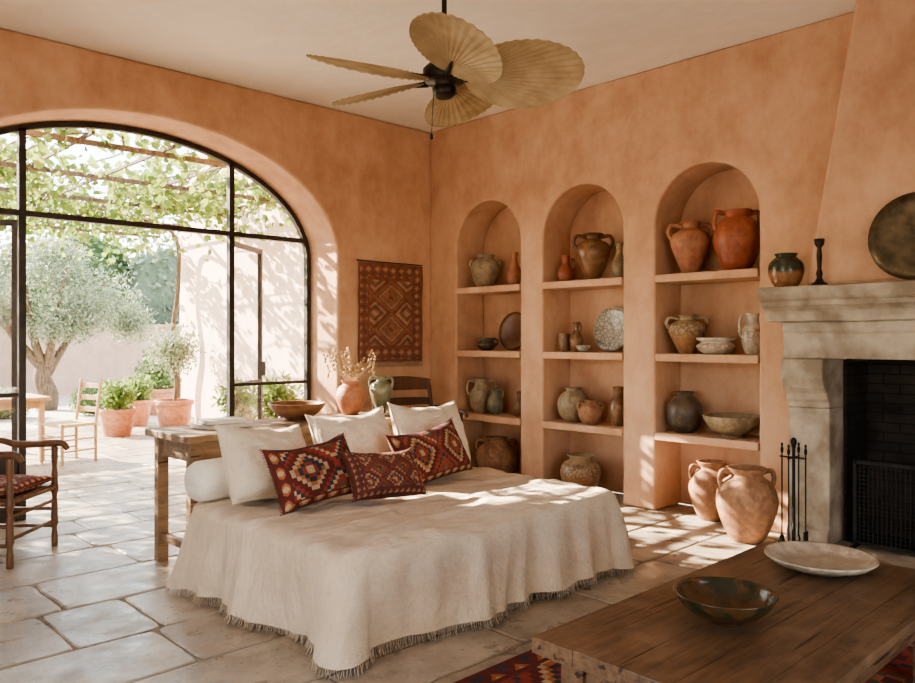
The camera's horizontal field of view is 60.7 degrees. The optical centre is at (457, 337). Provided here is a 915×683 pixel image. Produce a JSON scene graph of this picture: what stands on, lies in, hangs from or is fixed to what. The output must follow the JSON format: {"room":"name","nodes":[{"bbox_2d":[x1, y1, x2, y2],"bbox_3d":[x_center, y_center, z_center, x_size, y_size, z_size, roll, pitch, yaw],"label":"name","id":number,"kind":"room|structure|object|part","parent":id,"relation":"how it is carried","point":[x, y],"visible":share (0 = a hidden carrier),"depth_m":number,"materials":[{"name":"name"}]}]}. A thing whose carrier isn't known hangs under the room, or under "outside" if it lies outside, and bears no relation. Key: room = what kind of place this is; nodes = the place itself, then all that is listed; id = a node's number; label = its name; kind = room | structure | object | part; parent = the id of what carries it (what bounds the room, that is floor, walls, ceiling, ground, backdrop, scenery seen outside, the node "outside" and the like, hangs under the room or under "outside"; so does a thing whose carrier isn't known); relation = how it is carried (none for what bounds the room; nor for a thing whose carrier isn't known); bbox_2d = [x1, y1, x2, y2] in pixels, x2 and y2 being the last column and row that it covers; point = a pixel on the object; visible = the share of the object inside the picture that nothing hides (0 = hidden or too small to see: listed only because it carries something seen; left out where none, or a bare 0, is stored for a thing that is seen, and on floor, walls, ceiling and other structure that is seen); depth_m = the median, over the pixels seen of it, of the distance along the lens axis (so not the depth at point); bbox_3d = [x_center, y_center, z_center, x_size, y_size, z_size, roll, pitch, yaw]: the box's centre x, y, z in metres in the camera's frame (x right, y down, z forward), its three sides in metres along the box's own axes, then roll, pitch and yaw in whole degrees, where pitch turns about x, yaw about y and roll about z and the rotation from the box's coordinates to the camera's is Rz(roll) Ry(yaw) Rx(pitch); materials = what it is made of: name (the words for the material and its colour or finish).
{"room":"traditional dwelling","nodes":[
{"label":"traditional dwelling","id":0,"kind":"room"},
{"bbox_2d":[98,407,137,436],"bbox_3d":[-5.051,1.248,11.596,0.570,0.410,0.570,0,0,-44],"label":"pot","id":1,"kind":"object","parent":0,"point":[114,421],"depth_m":11.41,"materials":[{"name":"ceramic"}]},
{"bbox_2d":[127,399,152,426],"bbox_3d":[-5.312,1.238,12.939,0.507,0.430,0.507,0,0,-44],"label":"pot","id":2,"kind":"object","parent":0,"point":[143,405],"depth_m":12.80,"materials":[{"name":"ceramic"}]},
{"bbox_2d":[154,398,193,426],"bbox_3d":[-4.250,1.189,11.713,0.570,0.532,0.570,0,0,-44],"label":"pot","id":3,"kind":"object","parent":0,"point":[170,411],"depth_m":11.51,"materials":[{"name":"ceramic"}]},
{"bbox_2d":[0,28,430,414],"bbox_3d":[-2.964,-0.410,6.465,8.000,3.720,0.600,0,0,-44],"label":"wall","id":4,"kind":"structure","parent":0,"point":[358,187],"depth_m":7.61,"materials":[{"name":"paint"}]},
{"bbox_2d":[0,121,310,522],"bbox_3d":[-2.835,-0.196,6.866,3.585,3.292,0.070,0,0,-44],"label":"arched window","id":5,"kind":"structure","parent":4,"relation":"in","point":[20,212],"depth_m":7.08,"materials":[{"name":"metal"}]},
{"bbox_2d":[0,219,16,451],"bbox_3d":[-3.962,0.240,6.226,0.870,2.380,0.090,0,0,-4],"label":"door","id":6,"kind":"structure","parent":5,"relation":"attached to","point":[3,222],"depth_m":6.26,"materials":[{"name":"metal"}]},
{"bbox_2d":[235,241,265,418],"bbox_3d":[-2.139,0.240,7.971,0.090,2.380,0.870,0,0,6],"label":"door","id":7,"kind":"structure","parent":5,"relation":"attached to","point":[261,364],"depth_m":8.36,"materials":[{"name":"metal"}]},
{"bbox_2d":[357,260,422,265],"bbox_3d":[-0.700,-0.788,8.201,0.880,0.012,0.012,0,0,-44],"label":"hanging rod","id":8,"kind":"object","parent":4,"relation":"attached to","point":[357,260],"visible":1,"depth_m":8.19,"materials":[{"name":"brown wood"}]},
{"bbox_2d":[357,261,422,367],"bbox_3d":[-0.696,-0.236,8.197,0.873,1.082,0.026,0,0,-44],"label":"hanging kilim","id":9,"kind":"object","parent":8,"relation":"hanging from","point":[390,324],"visible":0.92,"depth_m":8.18,"materials":[{"name":"red fabric"}]},
{"bbox_2d":[176,154,303,424],"bbox_3d":[-2.417,-0.690,11.100,0.880,4.320,5.340,0,0,-44],"label":"wall","id":10,"kind":"structure","parent":0,"point":[203,285],"depth_m":11.22,"materials":[{"name":"paint"}]},
{"bbox_2d":[0,492,791,682],"bbox_3d":[-0.200,1.524,3.159,8.220,0.151,9.201,0,0,-44],"label":"floor","id":11,"kind":"structure","parent":0,"point":[94,606],"depth_m":4.07,"materials":[{"name":"stone"}]},
{"bbox_2d":[0,437,69,568],"bbox_3d":[-3.075,0.906,5.181,0.723,1.085,0.614,0,0,0],"label":"wooden armchair","id":12,"kind":"object","parent":11,"relation":"on","point":[14,489],"visible":1,"depth_m":5.19,"materials":[{"name":"brown wood"}]},
{"bbox_2d":[0,475,57,495],"bbox_3d":[-3.052,0.974,5.180,0.528,0.099,0.557,0,0,0],"label":"seat cushion","id":13,"kind":"object","parent":12,"relation":"on","point":[21,485],"depth_m":5.17,"materials":[{"name":"red fabric"}]},
{"bbox_2d":[145,409,393,561],"bbox_3d":[-1.048,1.020,5.621,2.160,0.860,0.627,0,0,-44],"label":"console table","id":14,"kind":"object","parent":11,"relation":"on","point":[184,443],"visible":0.38,"depth_m":5.05,"materials":[{"name":"brown wood"}]},
{"bbox_2d":[190,416,252,429],"bbox_3d":[-1.563,0.562,5.176,0.248,0.054,0.326,0,0,42],"label":"book stack","id":15,"kind":"object","parent":14,"relation":"on","point":[203,423],"visible":0.96,"depth_m":5.12,"materials":[{"name":"paper"}]},
{"bbox_2d":[267,400,326,420],"bbox_3d":[-1.157,0.527,5.634,0.422,0.123,0.418,0,0,-44],"label":"wooden bowl","id":16,"kind":"object","parent":14,"relation":"on","point":[294,410],"visible":0.94,"depth_m":5.51,"materials":[{"name":"brown wood"}]},
{"bbox_2d":[323,346,376,414],"bbox_3d":[-0.836,0.326,6.051,0.414,0.526,0.330,0,0,-9],"label":"vase","id":17,"kind":"object","parent":14,"relation":"on","point":[350,396],"visible":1,"depth_m":5.99,"materials":[{"name":"ceramic"}]},
{"bbox_2d":[368,375,393,412],"bbox_3d":[-0.601,0.443,6.152,0.181,0.292,0.179,0,0,-44],"label":"ceramic vase","id":18,"kind":"object","parent":14,"relation":"on","point":[381,390],"visible":0.89,"depth_m":6.10,"materials":[{"name":"ceramic"}]},
{"bbox_2d":[165,467,635,677],"bbox_3d":[-0.254,1.186,4.682,2.383,0.528,1.761,0,0,-44],"label":"bedspread","id":19,"kind":"object","parent":11,"relation":"on","point":[351,578],"visible":0.81,"depth_m":3.98,"materials":[{"name":"fabric"}]},
{"bbox_2d":[184,457,229,501],"bbox_3d":[-1.299,0.818,4.640,0.240,0.240,0.620,0,0,44],"label":"bolster cushion","id":20,"kind":"object","parent":19,"relation":"on","point":[204,480],"visible":0.43,"depth_m":4.42,"materials":[{"name":"white fabric"}]},
{"bbox_2d":[214,423,305,503],"bbox_3d":[-1.090,0.716,4.538,0.325,0.475,0.635,0,0,41],"label":"linen pillow","id":21,"kind":"object","parent":19,"relation":"on","point":[248,477],"visible":0.64,"depth_m":4.36,"materials":[{"name":"beige fabric"}]},
{"bbox_2d":[258,431,351,515],"bbox_3d":[-0.792,0.749,4.387,0.245,0.383,0.633,0,0,39],"label":"pillow","id":22,"kind":"object","parent":19,"relation":"on","point":[304,476],"visible":0.88,"depth_m":4.26,"materials":[{"name":"red fabric"}]},
{"bbox_2d":[305,406,391,452],"bbox_3d":[-0.664,0.700,5.103,0.621,0.463,0.310,0,0,-40],"label":"linen pillow","id":23,"kind":"object","parent":19,"relation":"on","point":[364,433],"visible":0.56,"depth_m":5.03,"materials":[{"name":"beige fabric"}]},
{"bbox_2d":[338,447,428,501],"bbox_3d":[-0.418,0.786,4.528,0.549,0.288,0.228,0,0,-40],"label":"pillow","id":24,"kind":"object","parent":19,"relation":"on","point":[387,474],"visible":1,"depth_m":4.44,"materials":[{"name":"red fabric"}]},
{"bbox_2d":[383,417,473,482],"bbox_3d":[-0.169,0.750,5.110,0.250,0.406,0.699,0,0,39],"label":"pillow","id":25,"kind":"object","parent":19,"relation":"on","point":[439,451],"visible":0.79,"depth_m":5.03,"materials":[{"name":"red fabric"}]},
{"bbox_2d":[387,400,470,461],"bbox_3d":[-0.182,0.690,5.554,0.683,0.497,0.320,0,0,-43],"label":"linen pillow","id":26,"kind":"object","parent":19,"relation":"on","point":[405,420],"visible":0.49,"depth_m":5.43,"materials":[{"name":"beige fabric"}]},
{"bbox_2d":[371,376,468,422],"bbox_3d":[-0.387,0.916,7.565,0.734,1.065,0.702,0,0,-36],"label":"wooden armchair","id":27,"kind":"object","parent":11,"relation":"on","point":[400,382],"visible":0.21,"depth_m":7.88,"materials":[{"name":"brown wood"}]},
{"bbox_2d":[474,436,517,472],"bbox_3d":[0.403,1.237,8.097,0.443,0.423,0.437,0,0,-44],"label":"storage jar","id":28,"kind":"object","parent":11,"relation":"on","point":[496,452],"visible":0.77,"depth_m":7.95,"materials":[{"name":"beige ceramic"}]},
{"bbox_2d":[560,453,601,486],"bbox_3d":[1.149,1.268,7.288,0.387,0.363,0.382,0,0,-44],"label":"storage jar","id":29,"kind":"object","parent":11,"relation":"on","point":[580,469],"visible":0.77,"depth_m":7.15,"materials":[{"name":"brown ceramic"}]},
{"bbox_2d":[454,642,912,682],"bbox_3d":[1.173,1.444,3.085,2.520,0.008,1.909,0,0,-44],"label":"rug","id":30,"kind":"object","parent":11,"relation":"on","point":[526,667],"visible":0.05,"depth_m":3.37,"materials":[{"name":"red fabric"}]},
{"bbox_2d":[532,541,914,682],"bbox_3d":[1.182,1.218,2.930,1.780,0.436,0.843,0,0,-44],"label":"coffee table","id":31,"kind":"object","parent":30,"relation":"on","point":[819,629],"visible":0.77,"depth_m":2.63,"materials":[{"name":"brown wood"}]},
{"bbox_2d":[673,576,778,626],"bbox_3d":[0.944,0.947,2.759,0.358,0.103,0.354,0,0,-44],"label":"bowl","id":32,"kind":"object","parent":31,"relation":"on","point":[723,601],"visible":1,"depth_m":2.83,"materials":[{"name":"ceramic"}]},
{"bbox_2d":[764,541,878,576],"bbox_3d":[1.573,0.969,3.389,0.458,0.058,0.454,0,0,-44],"label":"platter","id":33,"kind":"object","parent":31,"relation":"on","point":[808,557],"visible":1,"depth_m":3.44,"materials":[{"name":"ceramic"}]},
{"bbox_2d":[688,459,731,521],"bbox_3d":[2.032,1.218,6.250,0.356,0.463,0.352,0,0,-44],"label":"pot","id":34,"kind":"object","parent":11,"relation":"on","point":[703,485],"visible":0.75,"depth_m":6.15,"materials":[{"name":"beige ceramic"}]},
{"bbox_2d":[716,464,778,543],"bbox_3d":[2.074,1.187,5.599,0.426,0.523,0.423,0,0,-44],"label":"large terracotta amphora","id":35,"kind":"object","parent":11,"relation":"on","point":[747,503],"visible":1,"depth_m":5.46,"materials":[{"name":"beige ceramic"}]},
{"bbox_2d":[778,437,807,541],"bbox_3d":[2.278,1.061,5.302,0.209,0.775,0.210,0,0,-44],"label":"fireplace tool set","id":36,"kind":"object","parent":11,"relation":"on","point":[793,441],"depth_m":5.29,"materials":[{"name":"black metal"}]},
{"bbox_2d":[758,280,914,568],"bbox_3d":[3.292,0.548,4.702,1.038,1.802,2.740,0,0,-44],"label":"fireplace","id":37,"kind":"object","parent":11,"relation":"on","point":[869,326],"visible":0.94,"depth_m":5.38,"materials":[{"name":"stone"}]},
{"bbox_2d":[768,253,804,286],"bbox_3d":[2.320,-0.474,5.516,0.242,0.242,0.239,0,0,-44],"label":"glazed pot","id":38,"kind":"object","parent":37,"relation":"on","point":[785,270],"visible":0.89,"depth_m":5.43,"materials":[{"name":"brown ceramic"}]},
{"bbox_2d":[811,238,827,284],"bbox_3d":[2.420,-0.507,5.223,0.104,0.310,0.104,0,0,-44],"label":"candlestick","id":39,"kind":"object","parent":37,"relation":"on","point":[819,242],"visible":0.91,"depth_m":5.21,"materials":[{"name":"black metal"}]},
{"bbox_2d":[807,0,914,284],"bbox_3d":[3.270,-1.312,4.681,0.258,1.913,2.230,0,0,-44],"label":"chimney breast","id":40,"kind":"object","parent":37,"relation":"on","point":[871,163],"visible":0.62,"depth_m":5.12,"materials":[{"name":"paint"}]},
{"bbox_2d":[849,460,914,553],"bbox_3d":[3.278,1.120,4.688,0.240,0.590,1.704,0,0,-44],"label":"fire screen","id":41,"kind":"object","parent":37,"relation":"on","point":[856,542],"visible":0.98,"depth_m":5.18,"materials":[{"name":"metal"}]},
{"bbox_2d":[868,192,914,279],"bbox_3d":[2.851,-0.637,4.861,0.057,0.549,0.550,0,0,-44],"label":"disc","id":42,"kind":"object","parent":37,"relation":"on","point":[891,235],"visible":1,"depth_m":4.94,"materials":[{"name":"brown metal"}]},
{"bbox_2d":[0,0,855,132],"bbox_3d":[-0.135,-2.370,3.221,8.400,0.200,9.200,0,0,-44],"label":"ceiling","id":43,"kind":"structure","parent":0,"point":[259,45],"depth_m":5.80,"materials":[{"name":"beige paint"}]},
{"bbox_2d":[306,0,584,139],"bbox_3d":[-0.120,-1.664,4.210,1.375,1.209,1.371,0,0,-44],"label":"ceiling fan","id":44,"kind":"object","parent":43,"relation":"hanging from","point":[468,74],"depth_m":4.06,"materials":[{"name":"beige wicker"}]},
{"bbox_2d":[431,12,853,540],"bbox_3d":[2.721,-0.410,5.747,0.420,3.720,8.300,0,0,-44],"label":"wall","id":45,"kind":"structure","parent":0,"point":[765,108],"depth_m":6.68,"materials":[{"name":"paint"}]},
{"bbox_2d":[456,284,520,295],"bbox_3d":[0.448,-0.497,8.112,0.431,0.065,0.896,0,0,-44],"label":"niche shelf","id":46,"kind":"object","parent":45,"relation":"attached to","point":[512,288],"visible":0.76,"depth_m":7.98,"materials":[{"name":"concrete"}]},
{"bbox_2d":[469,254,500,286],"bbox_3d":[0.293,-0.702,8.226,0.303,0.342,0.299,0,0,-44],"label":"jar","id":47,"kind":"object","parent":46,"relation":"on","point":[485,269],"visible":0.91,"depth_m":8.12,"materials":[{"name":"beige ceramic"}]},
{"bbox_2d":[507,252,520,284],"bbox_3d":[0.576,-0.702,7.930,0.154,0.342,0.152,0,0,-44],"label":"bottle","id":48,"kind":"object","parent":46,"relation":"on","point":[514,271],"visible":0.94,"depth_m":7.88,"materials":[{"name":"ceramic"}]},
{"bbox_2d":[456,350,520,357],"bbox_3d":[0.448,0.163,8.112,0.431,0.065,0.896,0,0,-44],"label":"niche shelf","id":49,"kind":"object","parent":45,"relation":"attached to","point":[463,353],"visible":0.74,"depth_m":7.97,"materials":[{"name":"paint"}]},
{"bbox_2d":[477,338,497,349],"bbox_3d":[0.306,0.063,8.212,0.205,0.132,0.203,0,0,-44],"label":"bowl","id":50,"kind":"object","parent":49,"relation":"on","point":[484,343],"visible":0.98,"depth_m":8.14,"materials":[{"name":"black ceramic"}]},
{"bbox_2d":[499,312,520,349],"bbox_3d":[0.587,-0.076,8.162,0.090,0.395,0.400,0,0,-44],"label":"plate","id":51,"kind":"object","parent":49,"relation":"on","point":[510,327],"visible":0.76,"depth_m":8.20,"materials":[{"name":"brown ceramic"}]},
{"bbox_2d":[463,411,520,424],"bbox_3d":[0.448,0.823,8.112,0.431,0.065,0.896,0,0,-44],"label":"niche shelf","id":52,"kind":"object","parent":45,"relation":"attached to","point":[504,417],"visible":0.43,"depth_m":7.95,"materials":[{"name":"paint"}]},
{"bbox_2d":[466,378,495,412],"bbox_3d":[0.251,0.608,8.270,0.252,0.362,0.248,0,0,-44],"label":"jug","id":53,"kind":"object","parent":52,"relation":"on","point":[479,395],"visible":0.89,"depth_m":8.19,"materials":[{"name":"beige ceramic"}]},
{"bbox_2d":[487,389,503,414],"bbox_3d":[0.388,0.658,8.069,0.171,0.262,0.169,0,0,-44],"label":"pitcher","id":54,"kind":"object","parent":52,"relation":"on","point":[495,401],"visible":1,"depth_m":8.02,"materials":[{"name":"green ceramic"}]},
{"bbox_2d":[513,391,520,416],"bbox_3d":[0.625,0.663,7.880,0.123,0.252,0.122,0,0,-44],"label":"bottle","id":55,"kind":"object","parent":52,"relation":"on","point":[517,405],"visible":0.67,"depth_m":7.84,"materials":[{"name":"brown ceramic"}]},
{"bbox_2d":[543,277,623,290],"bbox_3d":[1.271,-0.497,7.253,0.431,0.065,0.896,0,0,-44],"label":"niche shelf","id":56,"kind":"object","parent":45,"relation":"attached to","point":[617,282],"visible":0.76,"depth_m":7.14,"materials":[{"name":"paint"}]},
{"bbox_2d":[557,256,576,280],"bbox_3d":[1.033,-0.657,7.453,0.164,0.252,0.163,0,0,-44],"label":"terracotta jug","id":57,"kind":"object","parent":56,"relation":"on","point":[565,272],"visible":0.92,"depth_m":7.41,"materials":[{"name":"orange ceramic"}]},
{"bbox_2d":[571,232,614,278],"bbox_3d":[1.254,-0.747,7.222,0.322,0.432,0.319,0,0,-44],"label":"brown amphora","id":58,"kind":"object","parent":56,"relation":"on","point":[592,254],"visible":0.91,"depth_m":7.13,"materials":[{"name":"brown ceramic"}]},
{"bbox_2d":[611,243,623,277],"bbox_3d":[1.454,-0.692,7.013,0.144,0.322,0.142,0,0,-44],"label":"bottle","id":59,"kind":"object","parent":56,"relation":"on","point":[617,267],"visible":0.82,"depth_m":6.97,"materials":[{"name":"beige ceramic"}]},
{"bbox_2d":[543,419,623,435],"bbox_3d":[1.271,0.823,7.253,0.431,0.065,0.896,0,0,-44],"label":"niche shelf","id":60,"kind":"object","parent":45,"relation":"attached to","point":[602,427],"visible":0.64,"depth_m":7.11,"materials":[{"name":"paint"}]},
{"bbox_2d":[557,387,587,421],"bbox_3d":[1.095,0.628,7.388,0.302,0.322,0.298,0,0,-44],"label":"jar","id":61,"kind":"object","parent":60,"relation":"on","point":[567,402],"visible":0.81,"depth_m":7.29,"materials":[{"name":"beige ceramic"}]},
{"bbox_2d":[576,399,603,424],"bbox_3d":[1.217,0.678,7.159,0.221,0.222,0.219,0,0,-44],"label":"jar","id":62,"kind":"object","parent":60,"relation":"on","point":[589,412],"visible":1,"depth_m":7.09,"materials":[{"name":"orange ceramic"}]},
{"bbox_2d":[609,386,623,425],"bbox_3d":[1.448,0.613,7.020,0.171,0.352,0.169,0,0,-44],"label":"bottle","id":63,"kind":"object","parent":60,"relation":"on","point":[616,406],"visible":0.8,"depth_m":6.96,"materials":[{"name":"brown ceramic"}]},
{"bbox_2d":[543,351,623,359],"bbox_3d":[1.271,0.163,7.253,0.431,0.065,0.896,0,0,-44],"label":"niche shelf","id":64,"kind":"object","parent":45,"relation":"attached to","point":[588,355],"visible":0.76,"depth_m":7.07,"materials":[{"name":"paint"}]},
{"bbox_2d":[558,334,570,351],"bbox_3d":[1.020,0.043,7.468,0.122,0.172,0.121,0,0,-44],"label":"cup","id":65,"kind":"object","parent":64,"relation":"on","point":[563,339],"visible":0.93,"depth_m":7.42,"materials":[{"name":"brown ceramic"}]},
{"bbox_2d":[570,322,583,351],"bbox_3d":[1.123,-0.012,7.359,0.133,0.282,0.132,0,0,-44],"label":"terracotta jug","id":66,"kind":"object","parent":64,"relation":"on","point":[576,338],"visible":0.94,"depth_m":7.32,"materials":[{"name":"brown ceramic"}]},
{"bbox_2d":[575,345,590,351],"bbox_3d":[1.154,0.098,7.182,0.140,0.062,0.140,0,0,-44],"label":"bowl","id":67,"kind":"object","parent":64,"relation":"on","point":[582,348],"visible":0.98,"depth_m":7.13,"materials":[{"name":"beige ceramic"}]},
{"bbox_2d":[593,307,623,350],"bbox_3d":[1.440,-0.086,7.262,0.092,0.415,0.420,0,0,-44],"label":"plate","id":68,"kind":"object","parent":64,"relation":"on","point":[608,330],"visible":0.85,"depth_m":7.29,"materials":[{"name":"beige ceramic"}]},
{"bbox_2d":[483,169,759,504],"bbox_3d":[2.938,-0.410,5.955,0.179,3.720,8.300,0,0,-44],"label":"backing","id":69,"kind":"object","parent":45,"relation":"in","point":[719,387],"depth_m":7.31,"materials":[{"name":"orange paint"}]},
{"bbox_2d":[655,430,759,450],"bbox_3d":[2.115,0.823,6.371,0.431,0.065,0.896,0,0,-44],"label":"niche shelf","id":70,"kind":"object","parent":45,"relation":"attached to","point":[699,437],"visible":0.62,"depth_m":6.24,"materials":[{"name":"paint"}]},
{"bbox_2d":[666,391,702,432],"bbox_3d":[1.904,0.618,6.543,0.302,0.342,0.298,0,0,-44],"label":"jar","id":71,"kind":"object","parent":70,"relation":"on","point":[684,411],"visible":0.99,"depth_m":6.44,"materials":[{"name":"brown ceramic"}]},
{"bbox_2d":[702,412,759,437],"bbox_3d":[2.194,0.702,6.240,0.473,0.174,0.467,0,0,-44],"label":"bowl","id":72,"kind":"object","parent":70,"relation":"on","point":[727,424],"visible":0.95,"depth_m":6.11,"materials":[{"name":"brown ceramic"}]},
{"bbox_2d":[655,268,759,284],"bbox_3d":[2.115,-0.497,6.371,0.431,0.065,0.896,0,0,-44],"label":"niche shelf","id":73,"kind":"object","parent":45,"relation":"attached to","point":[752,274],"visible":0.76,"depth_m":6.25,"materials":[{"name":"paint"}]},
{"bbox_2d":[666,221,713,272],"bbox_3d":[1.938,-0.747,6.507,0.322,0.432,0.319,0,0,-44],"label":"terracotta amphora","id":74,"kind":"object","parent":73,"relation":"on","point":[690,245],"visible":0.94,"depth_m":6.42,"materials":[{"name":"ceramic"}]},
{"bbox_2d":[712,208,759,269],"bbox_3d":[2.222,-0.776,6.211,0.366,0.491,0.362,0,0,-44],"label":"red amphora","id":75,"kind":"object","parent":73,"relation":"on","point":[736,238],"visible":0.91,"depth_m":6.09,"materials":[{"name":"ceramic"}]},
{"bbox_2d":[655,353,759,363],"bbox_3d":[2.115,0.163,6.371,0.431,0.065,0.896,0,0,-44],"label":"niche shelf","id":76,"kind":"object","parent":45,"relation":"attached to","point":[666,357],"visible":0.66,"depth_m":6.19,"materials":[{"name":"paint"}]},
{"bbox_2d":[665,315,708,353],"bbox_3d":[1.918,-0.032,6.529,0.302,0.322,0.299,0,0,-44],"label":"jar","id":77,"kind":"object","parent":76,"relation":"on","point":[684,332],"visible":1,"depth_m":6.45,"materials":[{"name":"brown ceramic"}]},
{"bbox_2d":[696,338,735,353],"bbox_3d":[2.082,0.063,6.299,0.307,0.132,0.305,0,0,-44],"label":"bowl","id":78,"kind":"object","parent":76,"relation":"on","point":[706,345],"visible":0.98,"depth_m":6.19,"materials":[{"name":"beige ceramic"}]},
{"bbox_2d":[738,313,759,354],"bbox_3d":[2.312,-0.032,6.117,0.172,0.322,0.170,0,0,-44],"label":"jug","id":79,"kind":"object","parent":76,"relation":"on","point":[750,335],"visible":0.88,"depth_m":6.07,"materials":[{"name":"beige ceramic"}]},
{"label":"outside","id":80,"kind":"structure","parent":0,"visible":0},
{"bbox_2d":[0,395,157,430],"bbox_3d":[-21.253,1.610,30.488,80.000,0.280,59.400,0,0,-44],"label":"ground","id":81,"kind":"structure","parent":80,"point":[64,413],"depth_m":14.63,"materials":[{"name":"white stone"}]},
{"bbox_2d":[0,236,32,296],"bbox_3d":[-13.740,-0.585,22.689,4.727,4.944,3.001,0,0,-44],"label":"tree","id":82,"kind":"object","parent":81,"relation":"on","point":[8,238],"visible":0.03,"depth_m":22.68,"materials":[{"name":"green plant"}]},
{"bbox_2d":[0,385,37,419],"bbox_3d":[-8.401,1.206,14.135,1.431,0.745,0.965,0,0,-44],"label":"shrub","id":83,"kind":"object","parent":81,"relation":"on","point":[4,414],"visible":0.23,"depth_m":14.09,"materials":[{"name":"green plant"}]},
{"bbox_2d":[1,221,139,323],"bbox_3d":[-11.435,-0.888,23.655,4.669,5.743,3.042,0,0,-44],"label":"tree","id":84,"kind":"object","parent":81,"relation":"on","point":[98,246],"visible":0.09,"depth_m":23.25,"materials":[{"name":"green plant"}]},
{"bbox_2d":[0,231,156,410],"bbox_3d":[-8.332,-0.379,15.870,4.460,3.824,2.275,0,0,-35],"label":"tree","id":85,"kind":"object","parent":81,"relation":"on","point":[69,319],"visible":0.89,"depth_m":15.78,"materials":[{"name":"green plant"}]},
{"bbox_3d":[-8.332,-1.019,15.870,4.460,2.543,2.275,0,0,-35],"label":"crown","id":86,"kind":"part","parent":85,"relation":"part of","materials":[{"name":"green plant"}]},
{"bbox_2d":[62,380,113,414],"bbox_3d":[-6.864,1.206,15.043,1.277,0.805,1.014,0,0,-44],"label":"shrub","id":87,"kind":"object","parent":81,"relation":"on","point":[90,391],"visible":0.32,"depth_m":14.72,"materials":[{"name":"green plant"}]},
{"bbox_2d":[0,324,179,395],"bbox_3d":[-11.499,0.545,18.852,26.100,1.850,0.400,0,0,-44],"label":"wall","id":88,"kind":"structure","parent":81,"relation":"on","point":[104,358],"depth_m":20.45,"materials":[{"name":"paint"}]},
{"bbox_2d":[108,232,179,324],"bbox_3d":[-9.306,-0.761,24.859,4.618,5.401,3.053,0,0,-44],"label":"tree","id":89,"kind":"object","parent":81,"relation":"on","point":[155,275],"visible":0.2,"depth_m":23.82,"materials":[{"name":"green plant"}]},
{"bbox_2d":[134,349,173,415],"bbox_3d":[-5.744,0.826,15.018,0.874,1.303,0.903,0,0,21],"label":"potted shrub","id":90,"kind":"object","parent":81,"relation":"on","point":[161,392],"visible":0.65,"depth_m":14.84,"materials":[{"name":"green plant"}]},
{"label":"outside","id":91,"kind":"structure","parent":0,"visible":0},
{"bbox_2d":[0,421,185,516],"bbox_3d":[-6.389,1.524,8.308,8.800,0.152,6.800,0,0,-44],"label":"paving","id":92,"kind":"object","parent":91,"point":[123,470],"visible":0.35,"depth_m":8.62,"materials":[{"name":"stone"}]},
{"bbox_2d":[0,393,51,460],"bbox_3d":[-5.665,1.073,9.071,1.500,0.750,0.900,0,0,-44],"label":"outdoor dining table","id":93,"kind":"object","parent":92,"relation":"on","point":[32,400],"visible":0.58,"depth_m":9.22,"materials":[{"name":"brown wood"}]},
{"bbox_2d":[40,378,102,465],"bbox_3d":[-4.515,0.967,9.146,0.440,0.962,0.524,0,0,31],"label":"chair","id":94,"kind":"object","parent":92,"relation":"on","point":[76,423],"visible":0.91,"depth_m":9.18,"materials":[{"name":"brown wood"}]},
{"bbox_2d":[95,378,140,436],"bbox_3d":[-5.058,1.003,11.588,0.594,0.900,0.586,0,0,6],"label":"potted shrub","id":95,"kind":"object","parent":92,"relation":"on","point":[116,419],"visible":0.99,"depth_m":11.45,"materials":[{"name":"green plant"}]},
{"bbox_2d":[121,370,155,426],"bbox_3d":[-5.327,0.992,12.924,0.644,0.922,0.693,0,0,-44],"label":"potted shrub","id":96,"kind":"object","parent":92,"relation":"on","point":[143,404],"visible":0.63,"depth_m":12.84,"materials":[{"name":"green plant"}]},
{"bbox_2d":[0,128,298,397],"bbox_3d":[-6.289,-0.378,8.502,8.588,3.667,6.841,0,0,-44],"label":"pergola","id":97,"kind":"object","parent":92,"relation":"on","point":[166,198],"visible":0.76,"depth_m":9.19,"materials":[{"name":"green plant"}]},
{"bbox_2d":[143,322,206,426],"bbox_3d":[-4.223,0.588,11.713,0.911,1.735,0.915,0,0,-44],"label":"shrub","id":98,"kind":"object","parent":92,"relation":"on","point":[175,411],"visible":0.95,"depth_m":11.57,"materials":[{"name":"green plant"}]},
{"bbox_2d":[210,377,257,419],"bbox_3d":[-2.900,0.955,10.291,0.757,0.996,0.689,0,0,-25],"label":"potted fern","id":99,"kind":"object","parent":92,"relation":"on","point":[241,410],"visible":0.27,"depth_m":10.18,"materials":[{"name":"green plant"}]},
{"bbox_2d":[243,370,303,419],"bbox_3d":[-2.221,0.908,9.534,0.797,1.092,0.842,0,0,-44],"label":"potted fern","id":100,"kind":"object","parent":92,"relation":"on","point":[279,392],"visible":0.3,"depth_m":9.45,"materials":[{"name":"green plant"}]}
]}

